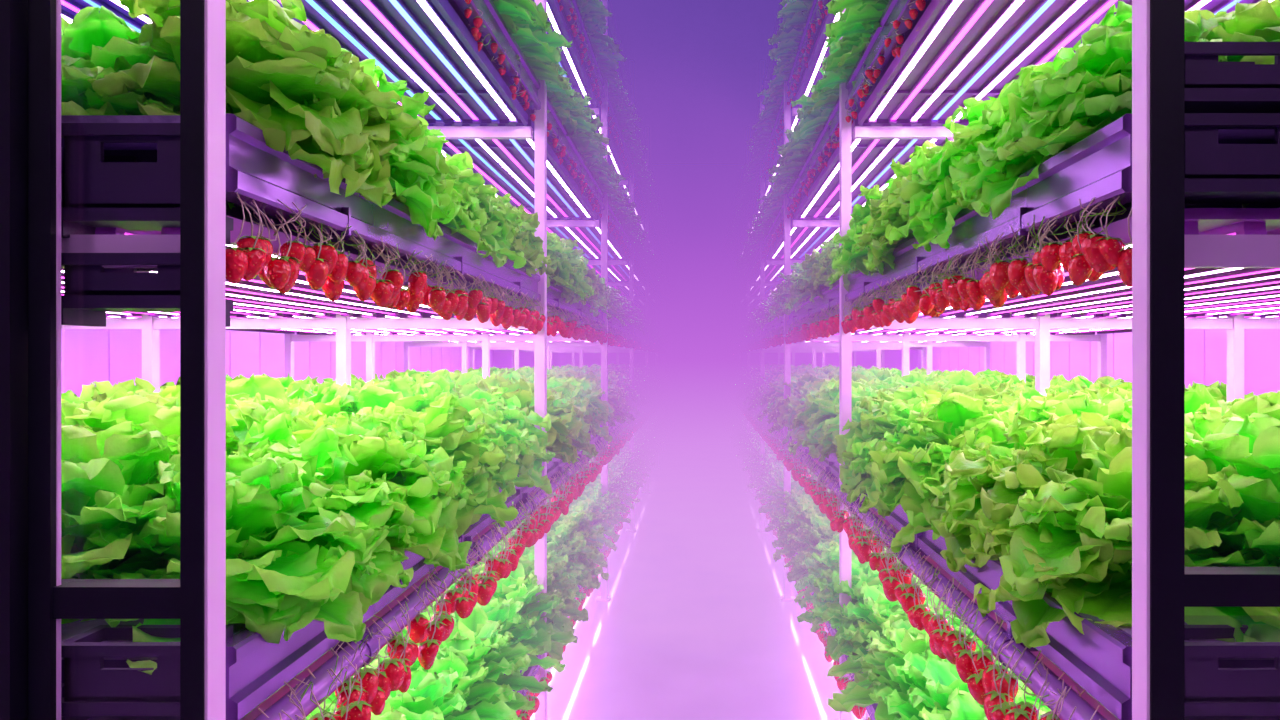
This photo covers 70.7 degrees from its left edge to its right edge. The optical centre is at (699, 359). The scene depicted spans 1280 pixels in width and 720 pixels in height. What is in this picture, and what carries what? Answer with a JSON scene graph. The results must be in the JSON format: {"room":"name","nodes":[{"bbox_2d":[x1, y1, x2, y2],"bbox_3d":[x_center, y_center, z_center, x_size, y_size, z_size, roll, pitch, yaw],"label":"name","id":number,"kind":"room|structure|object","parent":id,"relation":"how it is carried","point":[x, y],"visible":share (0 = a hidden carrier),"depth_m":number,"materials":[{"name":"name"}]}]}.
{"room":"indoor vertical farm","nodes":[
{"label":"indoor vertical farm","id":0,"kind":"room"},
{"bbox_2d":[61,329,492,396],"bbox_3d":[-4.645,-1.240,8.000,0.110,6.200,24.000,0,0,0],"label":"wall","id":1,"kind":"structure","parent":0,"point":[88,356],"depth_m":9.09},
{"bbox_2d":[612,0,780,164],"bbox_3d":[0.000,-4.390,8.000,10.000,0.100,24.000,0,0,0],"label":"ceiling","id":2,"kind":"structure","parent":0,"point":[697,62],"depth_m":13.45,"materials":[{"name":"purple metal"}]},
{"bbox_2d":[493,165,901,443],"bbox_3d":[0.000,-1.240,20.050,10.000,6.200,0.100,0,0,0],"label":"wall","id":3,"kind":"structure","parent":0,"point":[697,198],"depth_m":20.00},
{"bbox_2d":[530,444,868,719],"bbox_3d":[0.000,1.910,8.000,10.000,0.100,24.000,0,0,0],"label":"floor","id":4,"kind":"structure","parent":0,"point":[695,624],"depth_m":6.43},
{"bbox_2d":[61,0,665,719],"bbox_3d":[-1.975,-0.695,9.825,2.560,5.110,16.850,0,0,0],"label":"rack","id":5,"kind":"object","parent":4,"relation":"on","point":[256,668],"visible":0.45,"depth_m":3.68,"materials":[{"name":"metal"}]},
{"bbox_2d":[61,208,232,244],"bbox_3d":[-0.887,-0.212,1.440,0.225,0.045,0.110,0,0,0],"label":"shelf","id":6,"kind":"object","parent":5,"relation":"attached to","point":[74,221],"visible":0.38,"depth_m":1.39,"materials":[{"name":"metal"}]},
{"bbox_2d":[61,123,179,207],"bbox_3d":[-0.886,-0.300,1.441,0.220,0.130,0.110,0,0,0],"label":"crate","id":7,"kind":"object","parent":6,"relation":"on","point":[92,179],"visible":0.54,"depth_m":1.40,"materials":[{"name":"plastic"}]},
{"bbox_2d":[61,295,232,326],"bbox_3d":[-0.887,-0.077,1.440,0.225,0.045,0.110,0,0,0],"label":"shelf","id":8,"kind":"object","parent":5,"relation":"attached to","point":[76,310],"visible":0.52,"depth_m":1.39,"materials":[{"name":"metal"}]},
{"bbox_2d":[61,253,179,294],"bbox_3d":[-0.886,-0.133,1.441,0.220,0.065,0.110,0,0,0],"label":"crate","id":9,"kind":"object","parent":8,"relation":"on","point":[84,273],"visible":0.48,"depth_m":1.40,"materials":[{"name":"plastic"}]},
{"bbox_2d":[87,520,496,719],"bbox_3d":[-1.975,0.628,2.800,2.360,0.043,2.720,0,0,0],"label":"light panel","id":10,"kind":"object","parent":5,"relation":"attached to","point":[252,715],"visible":0.02,"depth_m":1.77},
{"bbox_2d":[61,0,527,123],"bbox_3d":[-1.975,-1.111,2.800,2.360,0.043,2.720,0,0,0],"label":"light panel","id":11,"kind":"object","parent":5,"relation":"attached to","point":[425,44],"visible":0.23,"depth_m":3.16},
{"bbox_2d":[61,215,527,315],"bbox_3d":[-1.975,-0.222,2.800,2.360,0.043,2.720,0,0,0],"label":"light panel","id":12,"kind":"object","parent":5,"relation":"attached to","point":[250,297],"visible":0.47,"depth_m":3.02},
{"bbox_2d":[61,0,554,276],"bbox_3d":[-1.083,-0.515,2.785,1.097,0.444,2.788,0,0,0],"label":"lettuce","id":13,"kind":"object","parent":5,"relation":"on","point":[310,97],"visible":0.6,"depth_m":1.61,"materials":[{"name":"green plant"}]},
{"bbox_2d":[61,373,554,674],"bbox_3d":[-1.919,0.330,2.792,2.740,0.577,2.953,0,0,0],"label":"lettuce","id":14,"kind":"object","parent":5,"relation":"on","point":[326,499],"visible":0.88,"depth_m":1.89,"materials":[{"name":"green plant"}]},
{"bbox_2d":[106,308,592,333],"bbox_3d":[-1.975,-0.222,5.600,2.360,0.043,2.720,0,0,0],"label":"light panel","id":15,"kind":"object","parent":5,"relation":"attached to","point":[377,314],"visible":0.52,"depth_m":6.18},
{"bbox_2d":[113,369,620,463],"bbox_3d":[-1.901,0.334,5.550,2.754,0.563,3.294,0,0,0],"label":"lettuce","id":16,"kind":"object","parent":5,"relation":"on","point":[574,408],"visible":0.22,"depth_m":4.93,"materials":[{"name":"green plant"}]},
{"bbox_2d":[226,193,545,334],"bbox_3d":[-0.746,-0.199,2.795,0.128,0.164,2.762,0,0,0],"label":"strawberries","id":17,"kind":"object","parent":5,"relation":"attached to","point":[325,267],"visible":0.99,"depth_m":1.92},
{"bbox_2d":[258,486,555,719],"bbox_3d":[-0.692,0.667,2.808,0.137,0.197,2.760,0,0,0],"label":"strawberries","id":18,"kind":"object","parent":5,"relation":"attached to","point":[367,692],"visible":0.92,"depth_m":2.23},
{"bbox_2d":[306,562,577,719],"bbox_3d":[-1.042,1.133,2.798,1.072,0.502,3.143,0,0,0],"label":"lettuce","id":19,"kind":"object","parent":5,"relation":"on","point":[466,679],"visible":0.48,"depth_m":3.28,"materials":[{"name":"green plant"}]},
{"bbox_2d":[297,331,615,341],"bbox_3d":[-1.975,-0.222,8.400,2.360,0.043,2.720,0,0,0],"label":"light panel","id":20,"kind":"object","parent":5,"relation":"attached to","point":[521,332],"visible":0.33,"depth_m":7.22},
{"bbox_2d":[254,390,662,719],"bbox_3d":[-0.739,0.606,9.815,0.092,0.092,16.770,0,0,0],"label":"pipe","id":21,"kind":"object","parent":5,"relation":"attached to","point":[322,680],"visible":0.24,"depth_m":1.98,"materials":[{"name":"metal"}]},
{"bbox_2d":[319,366,644,423],"bbox_3d":[-1.901,0.334,8.350,2.754,0.563,3.294,0,0,0],"label":"lettuce","id":22,"kind":"object","parent":5,"relation":"on","point":[621,397],"visible":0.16,"depth_m":7.90,"materials":[{"name":"green plant"}]},
{"bbox_2d":[464,0,536,120],"bbox_3d":[-0.774,-1.128,2.798,0.116,0.086,2.692,0,0,0],"label":"strawberries","id":23,"kind":"object","parent":5,"relation":"attached to","point":[477,21],"visible":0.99,"depth_m":3.35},
{"bbox_2d":[426,120,596,218],"bbox_3d":[-1.975,-1.111,5.600,2.360,0.043,2.720,0,0,0],"label":"light panel","id":24,"kind":"object","parent":5,"relation":"attached to","point":[507,165],"visible":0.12,"depth_m":5.28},
{"bbox_2d":[492,0,572,89],"bbox_3d":[-0.901,-1.381,2.784,0.783,0.419,3.082,0,0,0],"label":"lettuce","id":25,"kind":"object","parent":5,"relation":"on","point":[527,22],"visible":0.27,"depth_m":3.68,"materials":[{"name":"green plant"}]},
{"bbox_2d":[516,668,548,719],"bbox_3d":[-0.747,1.453,2.796,0.126,0.168,2.754,0,0,0],"label":"strawberries","id":26,"kind":"object","parent":5,"relation":"attached to","point":[525,714],"visible":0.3,"depth_m":3.83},
{"bbox_2d":[461,482,630,633],"bbox_3d":[-1.032,1.139,5.583,1.011,0.466,3.196,0,0,0],"label":"lettuce","id":27,"kind":"object","parent":5,"relation":"on","point":[573,539],"visible":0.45,"depth_m":5.10,"materials":[{"name":"green plant"}]},
{"bbox_2d":[444,364,656,406],"bbox_3d":[-1.901,0.334,11.150,2.754,0.563,3.294,0,0,0],"label":"lettuce","id":28,"kind":"object","parent":5,"relation":"on","point":[643,387],"visible":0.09,"depth_m":10.96,"materials":[{"name":"green plant"}]},
{"bbox_2d":[532,0,596,106],"bbox_3d":[-1.975,-1.982,5.600,2.360,0.043,2.720,0,0,0],"label":"light panel","id":29,"kind":"object","parent":5,"relation":"attached to","point":[570,62],"visible":0.02,"depth_m":5.91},
{"bbox_2d":[515,222,617,319],"bbox_3d":[-1.071,-0.502,5.573,1.016,0.460,2.861,0,0,0],"label":"lettuce","id":30,"kind":"object","parent":5,"relation":"on","point":[580,283],"visible":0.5,"depth_m":4.84,"materials":[{"name":"green plant"}]},
{"bbox_2d":[547,122,602,217],"bbox_3d":[-0.774,-1.128,5.598,0.116,0.086,2.692,0,0,0],"label":"strawberries","id":31,"kind":"object","parent":5,"relation":"attached to","point":[562,152],"visible":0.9,"depth_m":5.38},
{"bbox_2d":[547,302,607,344],"bbox_3d":[-0.746,-0.199,5.595,0.128,0.164,2.762,0,0,0],"label":"strawberries","id":32,"kind":"object","parent":5,"relation":"attached to","point":[566,329],"visible":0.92,"depth_m":5.21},
{"bbox_2d":[547,545,609,681],"bbox_3d":[-0.747,1.453,5.596,0.126,0.168,2.754,0,0,0],"label":"strawberries","id":33,"kind":"object","parent":5,"relation":"attached to","point":[606,552],"visible":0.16,"depth_m":5.66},
{"bbox_2d":[531,47,626,198],"bbox_3d":[-0.901,-1.381,5.584,0.783,0.419,3.082,0,0,0],"label":"lettuce","id":34,"kind":"object","parent":5,"relation":"on","point":[569,105],"visible":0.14,"depth_m":5.16,"materials":[{"name":"green plant"}]},
{"bbox_2d":[557,0,602,104],"bbox_3d":[-0.774,-1.998,5.598,0.116,0.086,2.692,0,0,0],"label":"strawberries","id":35,"kind":"object","parent":5,"relation":"attached to","point":[573,28],"visible":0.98,"depth_m":5.80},
{"bbox_2d":[547,435,613,520],"bbox_3d":[-0.692,0.667,5.608,0.137,0.197,2.760,0,0,0],"label":"strawberries","id":36,"kind":"object","parent":5,"relation":"attached to","point":[574,487],"visible":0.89,"depth_m":4.99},
{"bbox_2d":[498,364,664,397],"bbox_3d":[-1.901,0.334,13.950,2.754,0.563,3.294,0,0,0],"label":"lettuce","id":37,"kind":"object","parent":5,"relation":"on","point":[654,380],"visible":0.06,"depth_m":13.78,"materials":[{"name":"green plant"}]},
{"bbox_2d":[547,215,626,258],"bbox_3d":[-1.975,-1.111,8.400,2.360,0.043,2.720,0,0,0],"label":"light panel","id":38,"kind":"object","parent":5,"relation":"attached to","point":[588,238],"visible":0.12,"depth_m":8.16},
{"bbox_2d":[576,0,626,85],"bbox_3d":[-0.901,-2.251,5.584,0.783,0.419,3.082,0,0,0],"label":"lettuce","id":39,"kind":"object","parent":5,"relation":"on","point":[594,13],"visible":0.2,"depth_m":6.04,"materials":[{"name":"green plant"}]},
{"bbox_2d":[533,363,670,390],"bbox_3d":[-1.901,0.334,16.750,2.754,0.563,3.294,0,0,0],"label":"lettuce","id":40,"kind":"object","parent":5,"relation":"on","point":[661,375],"visible":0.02,"depth_m":16.37,"materials":[{"name":"green plant"}]},
{"bbox_2d":[584,104,626,178],"bbox_3d":[-1.975,-1.982,8.400,2.360,0.043,2.720,0,0,0],"label":"light panel","id":41,"kind":"object","parent":5,"relation":"attached to","point":[614,158],"visible":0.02,"depth_m":8.68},
{"bbox_2d":[574,447,648,525],"bbox_3d":[-1.042,1.133,8.398,1.072,0.502,3.143,0,0,0],"label":"lettuce","id":42,"kind":"object","parent":5,"relation":"on","point":[621,478],"visible":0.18,"depth_m":8.43,"materials":[{"name":"green plant"}]},
{"bbox_2d":[585,257,642,281],"bbox_3d":[-1.975,-1.111,11.200,2.360,0.043,2.720,0,0,0],"label":"light panel","id":43,"kind":"object","parent":5,"relation":"attached to","point":[615,272],"visible":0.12,"depth_m":11.26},
{"bbox_2d":[608,106,630,177],"bbox_3d":[-0.774,-1.998,8.398,0.116,0.086,2.692,0,0,0],"label":"strawberries","id":44,"kind":"object","parent":5,"relation":"attached to","point":[609,117],"visible":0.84,"depth_m":8.32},
{"bbox_2d":[599,277,641,330],"bbox_3d":[-0.973,-0.488,8.360,0.758,0.439,3.139,0,0,0],"label":"lettuce","id":45,"kind":"object","parent":5,"relation":"on","point":[620,302],"visible":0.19,"depth_m":8.23,"materials":[{"name":"green plant"}]},
{"bbox_2d":[608,325,635,348],"bbox_3d":[-0.747,-0.197,8.396,0.126,0.168,2.754,0,0,0],"label":"strawberries","id":46,"kind":"object","parent":5,"relation":"attached to","point":[617,340],"visible":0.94,"depth_m":8.09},
{"bbox_2d":[608,413,638,456],"bbox_3d":[-0.692,0.667,8.408,0.137,0.197,2.760,0,0,0],"label":"strawberries","id":47,"kind":"object","parent":5,"relation":"attached to","point":[626,434],"visible":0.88,"depth_m":7.83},
{"bbox_2d":[601,73,647,164],"bbox_3d":[-0.901,-2.251,8.384,0.783,0.419,3.082,0,0,0],"label":"lettuce","id":48,"kind":"object","parent":5,"relation":"on","point":[624,112],"visible":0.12,"depth_m":8.08,"materials":[{"name":"green plant"}]},
{"bbox_2d":[607,185,647,244],"bbox_3d":[-0.901,-1.381,8.384,0.783,0.419,3.082,0,0,0],"label":"lettuce","id":49,"kind":"object","parent":5,"relation":"on","point":[622,209],"visible":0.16,"depth_m":8.06,"materials":[{"name":"green plant"}]},
{"bbox_2d":[609,279,652,295],"bbox_3d":[-1.975,-1.111,14.000,2.360,0.043,2.720,0,0,0],"label":"light panel","id":50,"kind":"object","parent":5,"relation":"attached to","point":[638,290],"visible":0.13,"depth_m":14.18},
{"bbox_2d":[620,428,660,478],"bbox_3d":[-1.042,1.133,11.198,1.072,0.502,3.143,0,0,0],"label":"lettuce","id":51,"kind":"object","parent":5,"relation":"on","point":[644,450],"visible":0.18,"depth_m":11.28,"materials":[{"name":"green plant"}]},
{"bbox_2d":[627,306,655,337],"bbox_3d":[-0.973,-0.488,11.160,0.758,0.439,3.139,0,0,0],"label":"lettuce","id":52,"kind":"object","parent":5,"relation":"on","point":[642,317],"visible":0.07,"depth_m":11.27,"materials":[{"name":"green plant"}]},
{"bbox_2d":[634,156,659,207],"bbox_3d":[-0.901,-2.251,11.184,0.783,0.419,3.082,0,0,0],"label":"lettuce","id":53,"kind":"object","parent":5,"relation":"on","point":[643,176],"visible":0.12,"depth_m":10.97,"materials":[{"name":"green plant"}]},
{"bbox_2d":[634,225,659,270],"bbox_3d":[-0.901,-1.381,11.184,0.783,0.419,3.082,0,0,0],"label":"lettuce","id":54,"kind":"object","parent":5,"relation":"on","point":[646,254],"visible":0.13,"depth_m":10.97,"materials":[{"name":"green plant"}]},
{"bbox_2d":[628,415,667,450],"bbox_3d":[-1.042,1.133,13.998,1.072,0.502,3.143,0,0,0],"label":"lettuce","id":55,"kind":"object","parent":5,"relation":"on","point":[655,431],"visible":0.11,"depth_m":14.14,"materials":[{"name":"green plant"}]},
{"bbox_2d":[0,0,1279,719],"bbox_3d":[0.000,-1.230,1.343,2.900,6.180,0.085,0,0,0],"label":"frame","id":56,"kind":"object","parent":4,"relation":"on","point":[34,597],"visible":1,"depth_m":1.33,"materials":[{"name":"black metal"}]},
{"bbox_2d":[61,697,179,719],"bbox_3d":[-0.887,0.552,1.440,0.225,0.045,0.110,0,0,0],"label":"shelf","id":57,"kind":"object","parent":56,"relation":"attached to","point":[69,710],"visible":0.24,"depth_m":1.39,"materials":[{"name":"metal"}]},
{"bbox_2d":[61,625,232,701],"bbox_3d":[-0.886,0.485,1.441,0.220,0.090,0.110,0,0,0],"label":"crate","id":58,"kind":"object","parent":57,"relation":"on","point":[86,679],"visible":0.59,"depth_m":1.40,"materials":[{"name":"plastic"}]},
{"bbox_2d":[1185,88,1279,112],"bbox_3d":[0.863,-0.398,1.440,0.275,0.045,0.110,0,0,0],"label":"shelf","id":59,"kind":"object","parent":56,"relation":"attached to","point":[1197,100],"visible":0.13,"depth_m":1.39,"materials":[{"name":"metal"}]},
{"bbox_2d":[1185,42,1279,87],"bbox_3d":[0.850,-0.455,1.441,0.230,0.070,0.110,0,0,0],"label":"crate","id":60,"kind":"object","parent":59,"relation":"on","point":[1203,69],"visible":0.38,"depth_m":1.40,"materials":[{"name":"plastic"}]},
{"bbox_2d":[1185,179,1279,202],"bbox_3d":[0.863,-0.258,1.440,0.275,0.045,0.110,0,0,0],"label":"shelf","id":61,"kind":"object","parent":56,"relation":"attached to","point":[1196,190],"visible":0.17,"depth_m":1.39,"materials":[{"name":"metal"}]},
{"bbox_2d":[1185,113,1279,178],"bbox_3d":[0.850,-0.330,1.441,0.230,0.100,0.110,0,0,0],"label":"crate","id":62,"kind":"object","parent":61,"relation":"on","point":[1205,158],"visible":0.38,"depth_m":1.40,"materials":[{"name":"plastic"}]},
{"bbox_2d":[1185,702,1279,715],"bbox_3d":[0.863,0.552,1.440,0.275,0.045,0.110,0,0,0],"label":"shelf","id":63,"kind":"object","parent":56,"relation":"attached to","point":[1191,708],"visible":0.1,"depth_m":1.39,"materials":[{"name":"metal"}]},
{"bbox_2d":[1185,625,1279,701],"bbox_3d":[0.850,0.485,1.441,0.230,0.090,0.110,0,0,0],"label":"crate","id":64,"kind":"object","parent":63,"relation":"on","point":[1204,681],"visible":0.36,"depth_m":1.40,"materials":[{"name":"plastic"}]},
{"bbox_2d":[731,0,1279,719],"bbox_3d":[1.910,-0.695,9.825,2.560,5.110,16.850,0,0,0],"label":"rack","id":65,"kind":"object","parent":4,"relation":"on","point":[1098,165],"visible":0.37,"depth_m":3.53,"materials":[{"name":"metal"}]},
{"bbox_2d":[729,417,755,453],"bbox_3d":[0.977,1.133,14.002,1.072,0.502,3.143,0,0,0],"label":"lettuce","id":66,"kind":"object","parent":65,"relation":"on","point":[741,430],"visible":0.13,"depth_m":13.64,"materials":[{"name":"green plant"}]},
{"bbox_2d":[735,232,759,271],"bbox_3d":[0.836,-1.381,11.216,0.783,0.419,3.082,0,0,0],"label":"lettuce","id":67,"kind":"object","parent":65,"relation":"on","point":[750,251],"visible":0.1,"depth_m":11.11,"materials":[{"name":"green plant"}]},
{"bbox_2d":[740,307,759,339],"bbox_3d":[0.908,-0.488,11.240,0.758,0.439,3.139,0,0,0],"label":"lettuce","id":68,"kind":"object","parent":65,"relation":"on","point":[751,323],"visible":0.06,"depth_m":11.34,"materials":[{"name":"green plant"}]},
{"bbox_2d":[736,431,779,481],"bbox_3d":[0.977,1.133,11.202,1.072,0.502,3.143,0,0,0],"label":"lettuce","id":69,"kind":"object","parent":65,"relation":"on","point":[751,449],"visible":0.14,"depth_m":10.85,"materials":[{"name":"green plant"}]},
{"bbox_2d":[743,280,782,295],"bbox_3d":[1.910,-1.111,14.000,2.360,0.043,2.720,0,0,0],"label":"light panel","id":70,"kind":"object","parent":65,"relation":"attached to","point":[754,290],"visible":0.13,"depth_m":14.23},
{"bbox_2d":[752,294,775,333],"bbox_3d":[0.908,-0.488,8.440,0.758,0.439,3.139,0,0,0],"label":"lettuce","id":71,"kind":"object","parent":65,"relation":"on","point":[765,317],"visible":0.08,"depth_m":8.87,"materials":[{"name":"green plant"}]},
{"bbox_2d":[746,69,783,165],"bbox_3d":[0.836,-2.251,8.416,0.783,0.419,3.082,0,0,0],"label":"lettuce","id":72,"kind":"object","parent":65,"relation":"on","point":[773,96],"visible":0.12,"depth_m":8.08,"materials":[{"name":"green plant"}]},
{"bbox_2d":[746,184,783,245],"bbox_3d":[0.836,-1.381,8.416,0.783,0.419,3.082,0,0,0],"label":"lettuce","id":73,"kind":"object","parent":65,"relation":"on","point":[769,208],"visible":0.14,"depth_m":8.21,"materials":[{"name":"green plant"}]},
{"bbox_2d":[753,413,783,453],"bbox_3d":[0.626,0.667,8.392,0.137,0.197,2.760,0,0,0],"label":"strawberries","id":74,"kind":"object","parent":65,"relation":"attached to","point":[762,429],"visible":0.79,"depth_m":8.11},
{"bbox_2d":[758,327,783,348],"bbox_3d":[0.682,-0.197,8.405,0.126,0.168,2.754,0,0,0],"label":"strawberries","id":75,"kind":"object","parent":65,"relation":"attached to","point":[777,339],"visible":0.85,"depth_m":8.06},
{"bbox_2d":[762,104,791,178],"bbox_3d":[0.709,-1.998,8.402,0.116,0.086,2.692,0,0,0],"label":"strawberries","id":76,"kind":"object","parent":65,"relation":"attached to","point":[773,141],"visible":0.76,"depth_m":8.47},
{"bbox_2d":[752,257,804,281],"bbox_3d":[1.910,-1.111,11.200,2.360,0.043,2.720,0,0,0],"label":"light panel","id":77,"kind":"object","parent":65,"relation":"attached to","point":[771,271],"visible":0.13,"depth_m":11.32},
{"bbox_2d":[767,104,801,178],"bbox_3d":[1.910,-1.982,8.400,2.360,0.043,2.720,0,0,0],"label":"light panel","id":78,"kind":"object","parent":65,"relation":"attached to","point":[794,120],"visible":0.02,"depth_m":8.07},
{"bbox_2d":[747,450,829,519],"bbox_3d":[0.977,1.133,8.402,1.072,0.502,3.143,0,0,0],"label":"lettuce","id":79,"kind":"object","parent":65,"relation":"on","point":[771,476],"visible":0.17,"depth_m":8.16,"materials":[{"name":"green plant"}]},
{"bbox_2d":[767,0,812,87],"bbox_3d":[0.836,-2.251,5.616,0.783,0.419,3.082,0,0,0],"label":"lettuce","id":80,"kind":"object","parent":65,"relation":"on","point":[794,15],"visible":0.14,"depth_m":6.03,"materials":[{"name":"green plant"}]},
{"bbox_2d":[767,215,838,258],"bbox_3d":[1.910,-1.111,8.400,2.360,0.043,2.720,0,0,0],"label":"light panel","id":81,"kind":"object","parent":65,"relation":"attached to","point":[804,240],"visible":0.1,"depth_m":8.27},
{"bbox_2d":[768,54,838,199],"bbox_3d":[0.836,-1.381,5.616,0.783,0.419,3.082,0,0,0],"label":"lettuce","id":82,"kind":"object","parent":65,"relation":"on","point":[815,110],"visible":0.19,"depth_m":5.18,"materials":[{"name":"green plant"}]},
{"bbox_2d":[769,238,838,319],"bbox_3d":[1.018,-0.515,5.614,1.097,0.444,2.788,0,0,0],"label":"lettuce","id":83,"kind":"object","parent":65,"relation":"on","point":[807,278],"visible":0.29,"depth_m":5.29,"materials":[{"name":"green plant"}]},
{"bbox_2d":[787,0,826,105],"bbox_3d":[0.709,-1.998,5.602,0.116,0.086,2.692,0,0,0],"label":"strawberries","id":84,"kind":"object","parent":65,"relation":"attached to","point":[820,3],"visible":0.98,"depth_m":5.80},
{"bbox_2d":[775,435,839,518],"bbox_3d":[0.626,0.667,5.592,0.137,0.197,2.760,0,0,0],"label":"strawberries","id":85,"kind":"object","parent":65,"relation":"attached to","point":[817,490],"visible":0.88,"depth_m":5.09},
{"bbox_2d":[782,554,838,680],"bbox_3d":[0.682,1.453,5.604,0.126,0.168,2.754,0,0,0],"label":"strawberries","id":86,"kind":"object","parent":65,"relation":"attached to","point":[822,634],"visible":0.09,"depth_m":4.76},
{"bbox_2d":[784,303,838,343],"bbox_3d":[0.681,-0.199,5.605,0.128,0.164,2.762,0,0,0],"label":"strawberries","id":87,"kind":"object","parent":65,"relation":"attached to","point":[823,328],"visible":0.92,"depth_m":5.22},
{"bbox_2d":[729,364,898,395],"bbox_3d":[1.836,0.334,14.050,2.754,0.563,3.294,0,0,0],"label":"lettuce","id":88,"kind":"object","parent":65,"relation":"on","point":[739,380],"visible":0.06,"depth_m":13.80,"materials":[{"name":"green plant"}]},
{"bbox_2d":[794,10,838,106],"bbox_3d":[1.910,-1.982,5.600,2.360,0.043,2.720,0,0,0],"label":"light panel","id":89,"kind":"object","parent":65,"relation":"attached to","point":[812,74],"visible":0.02,"depth_m":5.95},
{"bbox_2d":[787,120,852,218],"bbox_3d":[0.709,-1.128,5.602,0.116,0.086,2.692,0,0,0],"label":"strawberries","id":90,"kind":"object","parent":65,"relation":"attached to","point":[835,145],"visible":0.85,"depth_m":5.53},
{"bbox_2d":[765,487,918,631],"bbox_3d":[0.967,1.139,5.617,1.011,0.466,3.196,0,0,0],"label":"lettuce","id":91,"kind":"object","parent":65,"relation":"on","point":[808,533],"visible":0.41,"depth_m":5.26,"materials":[{"name":"green plant"}]},
{"bbox_2d":[736,365,950,405],"bbox_3d":[1.836,0.334,11.250,2.754,0.563,3.294,0,0,0],"label":"lettuce","id":92,"kind":"object","parent":65,"relation":"on","point":[749,386],"visible":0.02,"depth_m":11.18,"materials":[{"name":"green plant"}]},
{"bbox_2d":[813,0,889,92],"bbox_3d":[0.836,-1.381,2.816,0.783,0.419,3.082,0,0,0],"label":"lettuce","id":93,"kind":"object","parent":65,"relation":"on","point":[856,25],"visible":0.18,"depth_m":3.52,"materials":[{"name":"green plant"}]},
{"bbox_2d":[837,660,871,719],"bbox_3d":[0.682,1.453,2.804,0.126,0.168,2.754,0,0,0],"label":"strawberries","id":94,"kind":"object","parent":65,"relation":"attached to","point":[842,682],"visible":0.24,"depth_m":3.78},
{"bbox_2d":[794,120,968,218],"bbox_3d":[1.910,-1.111,5.600,2.360,0.043,2.720,0,0,0],"label":"light panel","id":95,"kind":"object","parent":65,"relation":"attached to","point":[871,158],"visible":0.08,"depth_m":5.22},
{"bbox_2d":[845,0,925,122],"bbox_3d":[0.709,-1.128,2.802,0.116,0.086,2.692,0,0,0],"label":"strawberries","id":96,"kind":"object","parent":65,"relation":"attached to","point":[920,4],"visible":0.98,"depth_m":3.36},
{"bbox_2d":[747,366,1034,421],"bbox_3d":[1.836,0.334,8.450,2.754,0.563,3.294,0,0,0],"label":"lettuce","id":97,"kind":"object","parent":65,"relation":"on","point":[767,396],"visible":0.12,"depth_m":8.30,"materials":[{"name":"green plant"}]},
{"bbox_2d":[736,396,1106,719],"bbox_3d":[0.674,0.606,9.815,0.092,0.092,16.770,0,0,0],"label":"pipe","id":98,"kind":"object","parent":65,"relation":"attached to","point":[1084,710],"visible":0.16,"depth_m":1.99,"materials":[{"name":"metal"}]},
{"bbox_2d":[772,331,1094,341],"bbox_3d":[1.910,-0.222,8.400,2.360,0.043,2.720,0,0,0],"label":"light panel","id":99,"kind":"object","parent":65,"relation":"attached to","point":[869,332],"visible":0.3,"depth_m":7.22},
{"bbox_2d":[821,572,1050,719],"bbox_3d":[0.977,1.133,2.802,1.072,0.502,3.143,0,0,0],"label":"lettuce","id":100,"kind":"object","parent":65,"relation":"on","point":[901,674],"visible":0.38,"depth_m":3.21,"materials":[{"name":"green plant"}]},
{"bbox_2d":[825,485,1100,719],"bbox_3d":[0.626,0.667,2.792,0.137,0.197,2.760,0,0,0],"label":"strawberries","id":101,"kind":"object","parent":65,"relation":"attached to","point":[991,685],"visible":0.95,"depth_m":2.25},
{"bbox_2d":[841,196,1131,333],"bbox_3d":[0.681,-0.199,2.805,0.128,0.164,2.762,0,0,0],"label":"strawberries","id":102,"kind":"object","parent":65,"relation":"attached to","point":[1085,256],"visible":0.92,"depth_m":1.93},
{"bbox_2d":[767,369,1255,461],"bbox_3d":[1.836,0.334,5.650,2.754,0.563,3.294,0,0,0],"label":"lettuce","id":103,"kind":"object","parent":65,"relation":"on","point":[812,414],"visible":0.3,"depth_m":5.34,"materials":[{"name":"green plant"}]},
{"bbox_2d":[826,0,1279,291],"bbox_3d":[1.006,-0.502,2.827,1.016,0.460,2.861,0,0,0],"label":"lettuce","id":104,"kind":"object","parent":65,"relation":"in","point":[1050,107],"visible":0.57,"depth_m":1.84,"materials":[{"name":"green plant"}]},
{"bbox_2d":[826,311,1279,333],"bbox_3d":[1.910,-0.222,5.600,2.360,0.043,2.720,0,0,0],"label":"light panel","id":105,"kind":"object","parent":65,"relation":"attached to","point":[957,314],"visible":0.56,"depth_m":4.88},
{"bbox_2d":[835,383,1279,648],"bbox_3d":[1.821,0.328,2.795,2.638,0.554,2.804,0,0,0],"label":"lettuce","id":106,"kind":"object","parent":65,"relation":"on","point":[1040,485],"visible":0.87,"depth_m":1.88,"materials":[{"name":"green plant"}]},
{"bbox_2d":[858,0,1272,123],"bbox_3d":[1.910,-1.111,2.800,2.360,0.043,2.720,0,0,0],"label":"light panel","id":107,"kind":"object","parent":65,"relation":"attached to","point":[960,50],"visible":0.29,"depth_m":3.18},
{"bbox_2d":[862,208,1279,315],"bbox_3d":[1.910,-0.222,2.800,2.360,0.043,2.720,0,0,0],"label":"light panel","id":108,"kind":"object","parent":65,"relation":"attached to","point":[1208,291],"visible":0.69,"depth_m":2.66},
{"bbox_2d":[869,508,1279,719],"bbox_3d":[1.910,0.628,2.800,2.360,0.043,2.720,0,0,0],"label":"light panel","id":109,"kind":"object","parent":65,"relation":"attached to","point":[1102,710],"visible":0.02,"depth_m":1.78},
{"bbox_2d":[909,329,1279,395],"bbox_3d":[4.645,-1.240,8.000,0.110,6.200,24.000,0,0,0],"label":"wall","id":110,"kind":"structure","parent":0,"point":[1205,349],"depth_m":9.78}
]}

